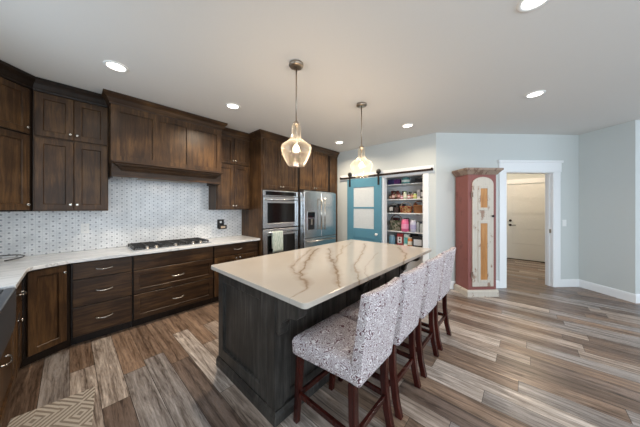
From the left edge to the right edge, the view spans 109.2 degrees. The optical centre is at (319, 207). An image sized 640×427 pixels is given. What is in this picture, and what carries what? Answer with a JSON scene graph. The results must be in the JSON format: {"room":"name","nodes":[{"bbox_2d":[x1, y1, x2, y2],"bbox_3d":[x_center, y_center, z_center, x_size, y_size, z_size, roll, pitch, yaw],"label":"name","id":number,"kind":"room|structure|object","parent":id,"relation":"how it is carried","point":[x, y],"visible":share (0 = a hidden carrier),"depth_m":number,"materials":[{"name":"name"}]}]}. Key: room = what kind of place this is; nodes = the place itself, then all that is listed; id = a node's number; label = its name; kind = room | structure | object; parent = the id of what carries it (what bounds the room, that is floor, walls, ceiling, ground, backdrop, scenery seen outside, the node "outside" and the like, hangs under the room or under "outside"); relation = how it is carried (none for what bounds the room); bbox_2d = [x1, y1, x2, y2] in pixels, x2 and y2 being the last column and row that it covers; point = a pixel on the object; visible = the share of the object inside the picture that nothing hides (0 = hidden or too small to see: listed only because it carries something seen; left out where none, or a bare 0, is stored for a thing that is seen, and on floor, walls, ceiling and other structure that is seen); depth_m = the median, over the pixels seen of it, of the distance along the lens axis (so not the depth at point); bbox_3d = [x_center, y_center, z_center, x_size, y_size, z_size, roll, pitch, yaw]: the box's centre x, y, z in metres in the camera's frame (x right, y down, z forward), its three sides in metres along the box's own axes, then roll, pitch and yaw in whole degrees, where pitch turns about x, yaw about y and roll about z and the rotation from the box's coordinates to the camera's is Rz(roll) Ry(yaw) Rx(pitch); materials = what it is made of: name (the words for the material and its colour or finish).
{"room":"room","nodes":[
{"label":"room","id":0,"kind":"room"},
{"bbox_2d":[0,176,241,258],"bbox_3d":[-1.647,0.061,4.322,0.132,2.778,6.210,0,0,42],"label":"backsplash","id":1,"kind":"structure","parent":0,"point":[139,211],"depth_m":3.11,"materials":[{"name":"tile"}]},
{"bbox_2d":[0,60,35,211],"bbox_3d":[-3.135,-0.642,2.100,0.641,1.364,0.670,0,0,42],"label":"upper cabinet","id":2,"kind":"object","parent":1,"relation":"attached to","point":[16,85],"visible":1,"depth_m":2.19,"materials":[{"name":"brown wood"}]},
{"bbox_2d":[33,77,107,210],"bbox_3d":[-2.843,-0.642,2.623,0.376,1.364,0.570,0,0,42],"label":"upper cabinet","id":3,"kind":"object","parent":1,"relation":"attached to","point":[70,123],"visible":0.99,"depth_m":2.50,"materials":[{"name":"brown wood"}]},
{"bbox_2d":[81,223,88,232],"bbox_3d":[-2.914,0.260,2.820,0.008,0.120,0.074,0,0,42],"label":"wall outlet","id":4,"kind":"object","parent":1,"relation":"attached to","point":[84,227],"visible":1,"depth_m":2.82,"materials":[{"name":"white plastic"}]},
{"bbox_2d":[101,89,227,185],"bbox_3d":[-2.133,-0.844,3.238,0.602,0.961,1.426,0,0,42],"label":"range hood","id":5,"kind":"object","parent":1,"relation":"attached to","point":[148,141],"visible":0.95,"depth_m":2.98,"materials":[{"name":"brown wood"}]},
{"bbox_2d":[217,219,223,228],"bbox_3d":[-1.778,0.295,4.070,0.010,0.160,0.120,0,0,42],"label":"wall outlet","id":6,"kind":"object","parent":1,"relation":"attached to","point":[219,221],"visible":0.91,"depth_m":4.06,"materials":[{"name":"black plastic"}]},
{"bbox_2d":[218,225,226,228],"bbox_3d":[-1.741,0.350,4.067,0.052,0.070,0.135,0,0,42],"label":"plug adapter","id":7,"kind":"object","parent":6,"relation":"attached to","point":[219,226],"visible":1,"depth_m":4.04,"materials":[{"name":"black plastic"}]},
{"bbox_2d":[209,127,249,209],"bbox_3d":[-1.575,-0.642,4.021,0.376,1.364,0.616,0,0,42],"label":"upper cabinet","id":8,"kind":"object","parent":1,"relation":"attached to","point":[233,193],"visible":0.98,"depth_m":3.92,"materials":[{"name":"brown wood"}]},
{"bbox_2d":[0,0,639,151],"bbox_3d":[3.659,-1.378,3.364,9.500,0.100,12.100,0,0,42],"label":"ceiling","id":9,"kind":"structure","parent":0,"point":[434,66],"depth_m":2.06,"materials":[{"name":"paint"}]},
{"bbox_2d":[103,60,128,72],"bbox_3d":[-1.919,-1.323,2.142,0.184,0.008,0.184,0,0,42],"label":"recessed light","id":10,"kind":"object","parent":9,"relation":"in","point":[115,66],"visible":1,"depth_m":2.14,"materials":[{"name":"white ceramic"}]},
{"bbox_2d":[225,103,239,109],"bbox_3d":[-1.140,-1.323,2.978,0.184,0.008,0.184,0,0,42],"label":"recessed light","id":11,"kind":"object","parent":9,"relation":"in","point":[234,106],"visible":1,"depth_m":2.98,"materials":[{"name":"white ceramic"}]},
{"bbox_2d":[281,60,310,165],"bbox_3d":[-0.219,-0.855,2.103,0.280,0.944,0.280,0,0,42],"label":"pendant lamp","id":12,"kind":"object","parent":9,"relation":"hanging from","point":[296,65],"visible":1,"depth_m":2.09,"materials":[{"name":"clear glass"}]},
{"bbox_2d":[293,121,299,144],"bbox_3d":[-0.219,-0.688,2.103,0.060,0.215,0.060,0,0,42],"label":"socket","id":13,"kind":"object","parent":12,"relation":"attached to","point":[296,123],"depth_m":2.09,"materials":[{"name":"grey metal"}]},
{"bbox_2d":[351,102,372,175],"bbox_3d":[0.534,-0.855,2.922,0.280,0.944,0.280,0,0,42],"label":"pendant lamp","id":14,"kind":"object","parent":9,"relation":"hanging from","point":[361,105],"visible":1,"depth_m":2.91,"materials":[{"name":"clear glass"}]},
{"bbox_2d":[402,123,413,127],"bbox_3d":[1.419,-1.323,3.687,0.184,0.008,0.184,0,0,42],"label":"recessed light","id":15,"kind":"object","parent":9,"relation":"in","point":[409,124],"visible":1,"depth_m":3.68,"materials":[{"name":"white ceramic"}]},
{"bbox_2d":[517,0,549,11],"bbox_3d":[1.376,-1.323,1.450,0.184,0.008,0.184,0,0,42],"label":"recessed light","id":16,"kind":"object","parent":9,"relation":"in","point":[523,5],"visible":1,"depth_m":1.48,"materials":[{"name":"white ceramic"}]},
{"bbox_2d":[525,90,545,97],"bbox_3d":[2.518,-1.323,2.663,0.184,0.008,0.184,0,0,42],"label":"recessed light","id":17,"kind":"object","parent":9,"relation":"in","point":[534,94],"visible":1,"depth_m":2.66,"materials":[{"name":"white ceramic"}]},
{"bbox_2d":[1,258,639,426],"bbox_3d":[3.659,1.500,3.364,9.500,0.100,12.100,0,0,42],"label":"floor","id":18,"kind":"structure","parent":0,"point":[535,353],"depth_m":1.97,"materials":[{"name":"brown wood"}]},
{"bbox_2d":[0,320,15,426],"bbox_3d":[-2.069,1.011,1.134,1.347,0.878,0.620,0,0,42],"label":"base cabinet","id":19,"kind":"object","parent":18,"relation":"on","point":[8,359],"visible":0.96,"depth_m":1.58,"materials":[{"name":"brown wood"}]},
{"bbox_2d":[16,281,26,376],"bbox_3d":[-2.691,1.011,1.698,0.327,0.878,0.620,0,0,42],"label":"base cabinet","id":20,"kind":"object","parent":18,"relation":"on","point":[19,319],"visible":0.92,"depth_m":1.90,"materials":[{"name":"brown wood"}]},
{"bbox_2d":[20,263,70,367],"bbox_3d":[-3.016,1.011,2.151,0.749,0.878,0.884,0,0,42],"label":"base cabinet","id":21,"kind":"object","parent":18,"relation":"on","point":[46,305],"visible":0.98,"depth_m":2.16,"materials":[{"name":"brown wood"}]},
{"bbox_2d":[7,387,94,426],"bbox_3d":[-1.702,1.443,1.412,0.410,0.012,0.750,0,0,-43],"label":"rug","id":22,"kind":"object","parent":18,"relation":"on","point":[76,410],"visible":1,"depth_m":1.58,"materials":[{"name":"beige fabric"}]},
{"bbox_2d":[71,256,131,344],"bbox_3d":[-2.596,1.011,2.704,0.649,0.878,0.492,0,0,42],"label":"base cabinet","id":23,"kind":"object","parent":18,"relation":"on","point":[101,290],"visible":0.99,"depth_m":2.50,"materials":[{"name":"brown wood"}]},
{"bbox_2d":[131,246,212,326],"bbox_3d":[-2.113,1.011,3.236,0.649,0.878,0.939,0,0,42],"label":"base cabinet","id":24,"kind":"object","parent":18,"relation":"on","point":[164,284],"visible":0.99,"depth_m":2.99,"materials":[{"name":"brown wood"}]},
{"bbox_2d":[211,240,258,302],"bbox_3d":[-1.535,1.011,3.874,0.649,0.878,0.778,0,0,42],"label":"base cabinet","id":25,"kind":"object","parent":18,"relation":"on","point":[225,253],"visible":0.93,"depth_m":3.58,"materials":[{"name":"brown wood"}]},
{"bbox_2d":[0,235,259,289],"bbox_3d":[-1.648,0.552,2.408,2.436,0.034,3.105,0,0,42],"label":"countertop","id":26,"kind":"structure","parent":25,"relation":"on","point":[12,272],"depth_m":2.43,"materials":[{"name":"stone"}]},
{"bbox_2d":[0,287,15,358],"bbox_3d":[-1.948,0.682,1.082,0.870,0.275,0.525,0,0,42],"label":"sink","id":27,"kind":"object","parent":26,"relation":"in","point":[8,295],"visible":1,"depth_m":1.36,"materials":[{"name":"grey metal"}]},
{"bbox_2d":[0,254,24,260],"bbox_3d":[-3.262,0.515,2.230,0.248,0.036,0.450,0,0,42],"label":"cord","id":28,"kind":"object","parent":26,"relation":"on","point":[15,254],"visible":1,"depth_m":2.37,"materials":[{"name":"black plastic"}]},
{"bbox_2d":[127,237,211,251],"bbox_3d":[-2.129,0.512,3.257,0.520,0.045,0.920,0,0,42],"label":"gas cooktop","id":29,"kind":"object","parent":26,"relation":"in","point":[142,246],"visible":1,"depth_m":3.14,"materials":[{"name":"metal"}]},
{"bbox_2d":[242,129,299,255],"bbox_3d":[-0.977,0.063,4.426,0.734,2.774,0.919,0,0,42],"label":"tall cabinet","id":30,"kind":"object","parent":18,"relation":"on","point":[269,169],"visible":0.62,"depth_m":4.12,"materials":[{"name":"brown wood"}]},
{"bbox_2d":[262,190,297,255],"bbox_3d":[-0.900,0.367,4.404,0.640,1.345,0.806,0,0,42],"label":"double oven","id":31,"kind":"object","parent":30,"relation":"in","point":[279,208],"visible":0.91,"depth_m":4.20,"materials":[{"name":"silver metal"}]},
{"bbox_2d":[272,231,282,252],"bbox_3d":[-0.761,0.612,4.090,0.043,0.367,0.226,0,0,42],"label":"towel","id":32,"kind":"object","parent":31,"relation":"hanging from","point":[277,236],"visible":1,"depth_m":4.07,"materials":[{"name":"fabric"}]},
{"bbox_2d":[298,190,335,248],"bbox_3d":[-0.241,0.557,5.065,0.867,1.785,1.000,0,0,42],"label":"refrigerator","id":33,"kind":"object","parent":18,"relation":"on","point":[316,210],"visible":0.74,"depth_m":4.71,"materials":[{"name":"metal"}]},
{"bbox_2d":[216,257,420,426],"bbox_3d":[0.163,1.010,2.530,1.137,0.879,2.153,0,0,42],"label":"kitchen island","id":34,"kind":"object","parent":18,"relation":"on","point":[257,329],"visible":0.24,"depth_m":1.72,"materials":[{"name":"grey wood"}]},
{"bbox_2d":[211,240,431,308],"bbox_3d":[0.221,0.552,2.531,1.263,0.035,2.298,0,0,42],"label":"island countertop","id":35,"kind":"structure","parent":34,"relation":"on","point":[304,278],"depth_m":1.99,"materials":[{"name":"stone"}]},
{"bbox_2d":[298,141,339,241],"bbox_3d":[-0.233,0.063,5.246,0.734,2.774,1.289,0,0,42],"label":"tall cabinet","id":36,"kind":"object","parent":18,"relation":"on","point":[319,174],"visible":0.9,"depth_m":5.00,"materials":[{"name":"brown wood"}]},
{"bbox_2d":[292,277,401,426],"bbox_3d":[0.177,0.948,1.489,0.602,1.004,0.490,0,0,42],"label":"counter stool","id":37,"kind":"object","parent":18,"relation":"on","point":[350,350],"visible":1,"depth_m":1.35,"materials":[{"name":"fabric"}]},
{"bbox_2d":[338,263,426,419],"bbox_3d":[0.509,0.948,1.855,0.602,1.004,0.490,0,0,42],"label":"counter stool","id":38,"kind":"object","parent":18,"relation":"on","point":[412,286],"visible":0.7,"depth_m":1.63,"materials":[{"name":"fabric"}]},
{"bbox_2d":[400,253,443,377],"bbox_3d":[0.855,0.948,2.236,0.602,1.004,0.490,0,0,42],"label":"counter stool","id":39,"kind":"object","parent":18,"relation":"on","point":[434,265],"visible":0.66,"depth_m":1.98,"materials":[{"name":"fabric"}]},
{"bbox_2d":[421,247,455,350],"bbox_3d":[1.188,0.948,2.604,0.602,1.004,0.490,0,0,42],"label":"counter stool","id":40,"kind":"object","parent":18,"relation":"on","point":[449,255],"visible":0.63,"depth_m":2.36,"materials":[{"name":"fabric"}]},
{"bbox_2d":[452,168,503,296],"bbox_3d":[2.636,0.407,3.829,0.613,2.085,0.384,0,0,-3],"label":"tall cabinet","id":41,"kind":"object","parent":18,"relation":"on","point":[475,187],"visible":1,"depth_m":3.69,"materials":[{"name":"paint"}]},
{"bbox_2d":[337,133,435,258],"bbox_3d":[1.036,0.061,5.055,2.883,2.778,0.120,0,0,42],"label":"wall","id":42,"kind":"structure","parent":0,"point":[417,151],"depth_m":4.60,"materials":[{"name":"paint"}]},
{"bbox_2d":[347,169,381,242],"bbox_3d":[0.936,0.316,4.962,0.853,2.232,0.095,0,0,42],"label":"barn door","id":43,"kind":"structure","parent":42,"relation":"in","point":[364,195],"depth_m":4.95,"materials":[{"name":"teal paint"}]},
{"bbox_2d":[340,168,432,179],"bbox_3d":[1.243,-0.680,4.719,2.060,0.050,0.050,0,0,42],"label":"barn door track","id":44,"kind":"object","parent":42,"relation":"attached to","point":[430,169],"visible":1,"depth_m":4.54,"materials":[{"name":"brown metal"}]},
{"bbox_2d":[340,165,433,262],"bbox_3d":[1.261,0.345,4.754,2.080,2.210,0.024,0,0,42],"label":"trim","id":45,"kind":"structure","parent":42,"relation":"attached to","point":[425,173],"depth_m":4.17,"materials":[{"name":"white wood"}]},
{"bbox_2d":[387,175,422,271],"bbox_3d":[1.698,0.061,4.960,1.650,2.778,0.610,0,0,42],"label":"wall","id":46,"kind":"structure","parent":0,"point":[418,217],"depth_m":5.01,"materials":[{"name":"grey paint"}]},
{"bbox_2d":[387,182,422,186],"bbox_3d":[1.701,-0.477,4.949,1.466,0.020,0.418,0,0,42],"label":"shelf","id":47,"kind":"object","parent":46,"relation":"attached to","point":[420,183],"visible":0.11,"depth_m":4.80,"materials":[{"name":"white wood"}]},
{"bbox_2d":[394,179,401,183],"bbox_3d":[1.673,-0.538,4.828,0.120,0.100,0.200,0,0,42],"label":"storage box","id":48,"kind":"object","parent":47,"relation":"on","point":[396,181],"visible":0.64,"depth_m":4.75,"materials":[{"name":"purple plastic"}]},
{"bbox_2d":[401,177,409,183],"bbox_3d":[1.762,-0.547,4.666,0.170,0.118,0.172,0,0,42],"label":"round tin","id":49,"kind":"object","parent":47,"relation":"on","point":[404,180],"visible":0.94,"depth_m":4.60,"materials":[{"name":"teal metal"}]},
{"bbox_2d":[415,178,422,182],"bbox_3d":[1.991,-0.530,4.539,0.130,0.084,0.160,0,0,42],"label":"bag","id":50,"kind":"object","parent":47,"relation":"on","point":[418,180],"visible":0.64,"depth_m":4.48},
{"bbox_2d":[387,198,422,200],"bbox_3d":[1.701,-0.163,4.949,1.466,0.020,0.418,0,0,42],"label":"shelf","id":51,"kind":"object","parent":46,"relation":"attached to","point":[422,198],"visible":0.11,"depth_m":4.77,"materials":[{"name":"white wood"}]},
{"bbox_2d":[403,191,406,198],"bbox_3d":[1.751,-0.254,4.676,0.069,0.160,0.070,0,0,42],"label":"sauce bottle","id":52,"kind":"object","parent":51,"relation":"on","point":[405,192],"visible":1,"depth_m":4.65,"materials":[{"name":"beige glass"}]},
{"bbox_2d":[417,189,420,198],"bbox_3d":[1.988,-0.266,4.540,0.055,0.184,0.122,0,0,42],"label":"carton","id":53,"kind":"object","parent":51,"relation":"on","point":[418,190],"visible":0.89,"depth_m":4.50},
{"bbox_2d":[387,228,422,233],"bbox_3d":[1.701,0.505,4.949,1.466,0.020,0.418,0,0,42],"label":"shelf","id":54,"kind":"object","parent":46,"relation":"attached to","point":[416,232],"visible":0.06,"depth_m":4.67,"materials":[{"name":"white wood"}]},
{"bbox_2d":[389,214,401,230],"bbox_3d":[1.642,0.322,4.883,0.281,0.344,0.229,0,0,42],"label":"basket","id":55,"kind":"object","parent":54,"relation":"on","point":[395,225],"visible":0.88,"depth_m":4.81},
{"bbox_2d":[401,219,408,231],"bbox_3d":[1.751,0.369,4.676,0.150,0.250,0.152,0,0,42],"label":"canister","id":56,"kind":"object","parent":54,"relation":"on","point":[404,223],"visible":1,"depth_m":4.62,"materials":[{"name":"pink plastic"}]},
{"bbox_2d":[410,220,416,231],"bbox_3d":[1.873,0.374,4.566,0.120,0.240,0.122,0,0,42],"label":"bottle","id":57,"kind":"object","parent":54,"relation":"on","point":[413,226],"visible":0.99,"depth_m":4.52,"materials":[{"name":"plastic"}]},
{"bbox_2d":[417,221,419,231],"bbox_3d":[1.943,0.384,4.502,0.059,0.220,0.060,0,0,42],"label":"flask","id":58,"kind":"object","parent":54,"relation":"on","point":[418,222],"visible":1,"depth_m":4.48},
{"bbox_2d":[420,223,422,232],"bbox_3d":[1.995,0.399,4.455,0.067,0.190,0.068,0,0,42],"label":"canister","id":59,"kind":"object","parent":54,"relation":"on","point":[421,224],"visible":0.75,"depth_m":4.43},
{"bbox_2d":[387,212,422,213],"bbox_3d":[1.701,0.125,4.949,1.466,0.020,0.418,0,0,42],"label":"shelf","id":60,"kind":"object","parent":46,"relation":"attached to","point":[387,212],"visible":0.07,"depth_m":4.65,"materials":[{"name":"white wood"}]},
{"bbox_2d":[389,205,395,212],"bbox_3d":[1.568,0.032,4.921,0.100,0.164,0.142,0,0,42],"label":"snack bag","id":61,"kind":"object","parent":60,"relation":"on","point":[391,207],"visible":0.88,"depth_m":4.86,"materials":[{"name":"plastic"}]},
{"bbox_2d":[394,207,400,212],"bbox_3d":[1.650,0.054,4.848,0.090,0.120,0.140,0,0,42],"label":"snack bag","id":62,"kind":"object","parent":60,"relation":"on","point":[396,209],"visible":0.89,"depth_m":4.80,"materials":[{"name":"black plastic"}]},
{"bbox_2d":[399,202,412,212],"bbox_3d":[1.797,-0.003,4.742,0.250,0.234,0.208,0,0,42],"label":"basket","id":63,"kind":"object","parent":60,"relation":"on","point":[403,209],"visible":1,"depth_m":4.67,"materials":[{"name":"brown wicker"}]},
{"bbox_2d":[413,201,422,212],"bbox_3d":[1.993,-0.010,4.564,0.229,0.248,0.208,0,0,42],"label":"basket","id":64,"kind":"object","parent":60,"relation":"on","point":[417,208],"visible":0.68,"depth_m":4.50,"materials":[{"name":"brown wicker"}]},
{"bbox_3d":[1.701,0.820,4.949,1.466,0.020,0.418,0,0,42],"label":"shelf","id":65,"kind":"object","parent":46,"relation":"attached to","visible":0},
{"bbox_2d":[389,235,394,243],"bbox_3d":[1.540,0.699,4.868,0.138,0.220,0.140,0,0,42],"label":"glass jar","id":66,"kind":"object","parent":65,"relation":"on","point":[391,237],"visible":0.8,"depth_m":4.81,"materials":[{"name":"blue glass"}]},
{"bbox_2d":[397,233,404,244],"bbox_3d":[1.708,0.679,4.793,0.120,0.260,0.146,0,0,42],"label":"tin","id":67,"kind":"object","parent":65,"relation":"on","point":[400,236],"visible":0.83,"depth_m":4.74,"materials":[{"name":"red metal"}]},
{"bbox_2d":[404,234,409,245],"bbox_3d":[1.801,0.682,4.710,0.100,0.254,0.102,0,0,42],"label":"packet","id":68,"kind":"object","parent":65,"relation":"on","point":[406,236],"visible":0.65,"depth_m":4.67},
{"bbox_2d":[408,237,411,245],"bbox_3d":[1.825,0.709,4.609,0.091,0.200,0.092,0,0,42],"label":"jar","id":69,"kind":"object","parent":65,"relation":"on","point":[409,238],"visible":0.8,"depth_m":4.57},
{"bbox_2d":[413,235,422,246],"bbox_3d":[1.983,0.692,4.545,0.200,0.234,0.182,0,0,42],"label":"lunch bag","id":70,"kind":"object","parent":65,"relation":"on","point":[417,240],"visible":0.56,"depth_m":4.48,"materials":[{"name":"white fabric"}]},
{"bbox_2d":[436,133,578,280],"bbox_3d":[3.454,0.061,4.170,2.790,2.778,0.120,0,0,-3],"label":"wall","id":71,"kind":"structure","parent":0,"point":[454,151],"depth_m":4.10,"materials":[{"name":"paint"}]},
{"bbox_2d":[450,280,499,288],"bbox_3d":[2.592,1.383,4.063,1.262,0.135,0.097,0,0,1],"label":"baseboard","id":72,"kind":"structure","parent":71,"relation":"attached to","point":[452,283],"depth_m":4.05,"materials":[{"name":"white wood"}]},
{"bbox_2d":[497,160,563,287],"bbox_3d":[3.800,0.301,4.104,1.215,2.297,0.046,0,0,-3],"label":"trim","id":73,"kind":"structure","parent":71,"relation":"attached to","point":[554,166],"depth_m":4.09,"materials":[{"name":"white wood"}]},
{"bbox_2d":[507,174,544,184],"bbox_3d":[5.845,0.061,6.147,2.800,2.778,0.120,0,0,42],"label":"wall","id":74,"kind":"structure","parent":0,"point":[509,176],"depth_m":6.27,"materials":[{"name":"paint"}]},
{"bbox_2d":[507,183,544,261],"bbox_3d":[5.657,0.398,6.166,0.905,2.065,0.094,0,0,42],"label":"door","id":75,"kind":"structure","parent":74,"relation":"in","point":[525,202],"depth_m":6.21,"materials":[{"name":"paint"}]},
{"bbox_2d":[507,178,544,262],"bbox_3d":[5.670,0.333,6.181,1.105,2.235,0.065,0,0,42],"label":"trim","id":76,"kind":"structure","parent":74,"relation":"attached to","point":[530,180],"depth_m":6.21,"materials":[{"name":"white wood"}]},
{"bbox_2d":[579,120,639,293],"bbox_3d":[4.828,0.061,3.814,0.120,2.778,0.723,0,0,-3],"label":"wall","id":77,"kind":"structure","parent":0,"point":[609,157],"depth_m":3.72,"materials":[{"name":"paint"}]},
{"bbox_3d":[6.590,0.061,3.599,3.380,2.778,0.120,0,0,-3],"label":"wall","id":78,"kind":"structure","parent":0,"visible":0},
{"bbox_2d":[561,279,639,302],"bbox_3d":[5.708,1.383,3.567,2.870,0.135,0.712,0,0,14],"label":"baseboard","id":79,"kind":"structure","parent":78,"relation":"attached to","point":[635,298],"depth_m":3.83,"materials":[{"name":"white wood"}]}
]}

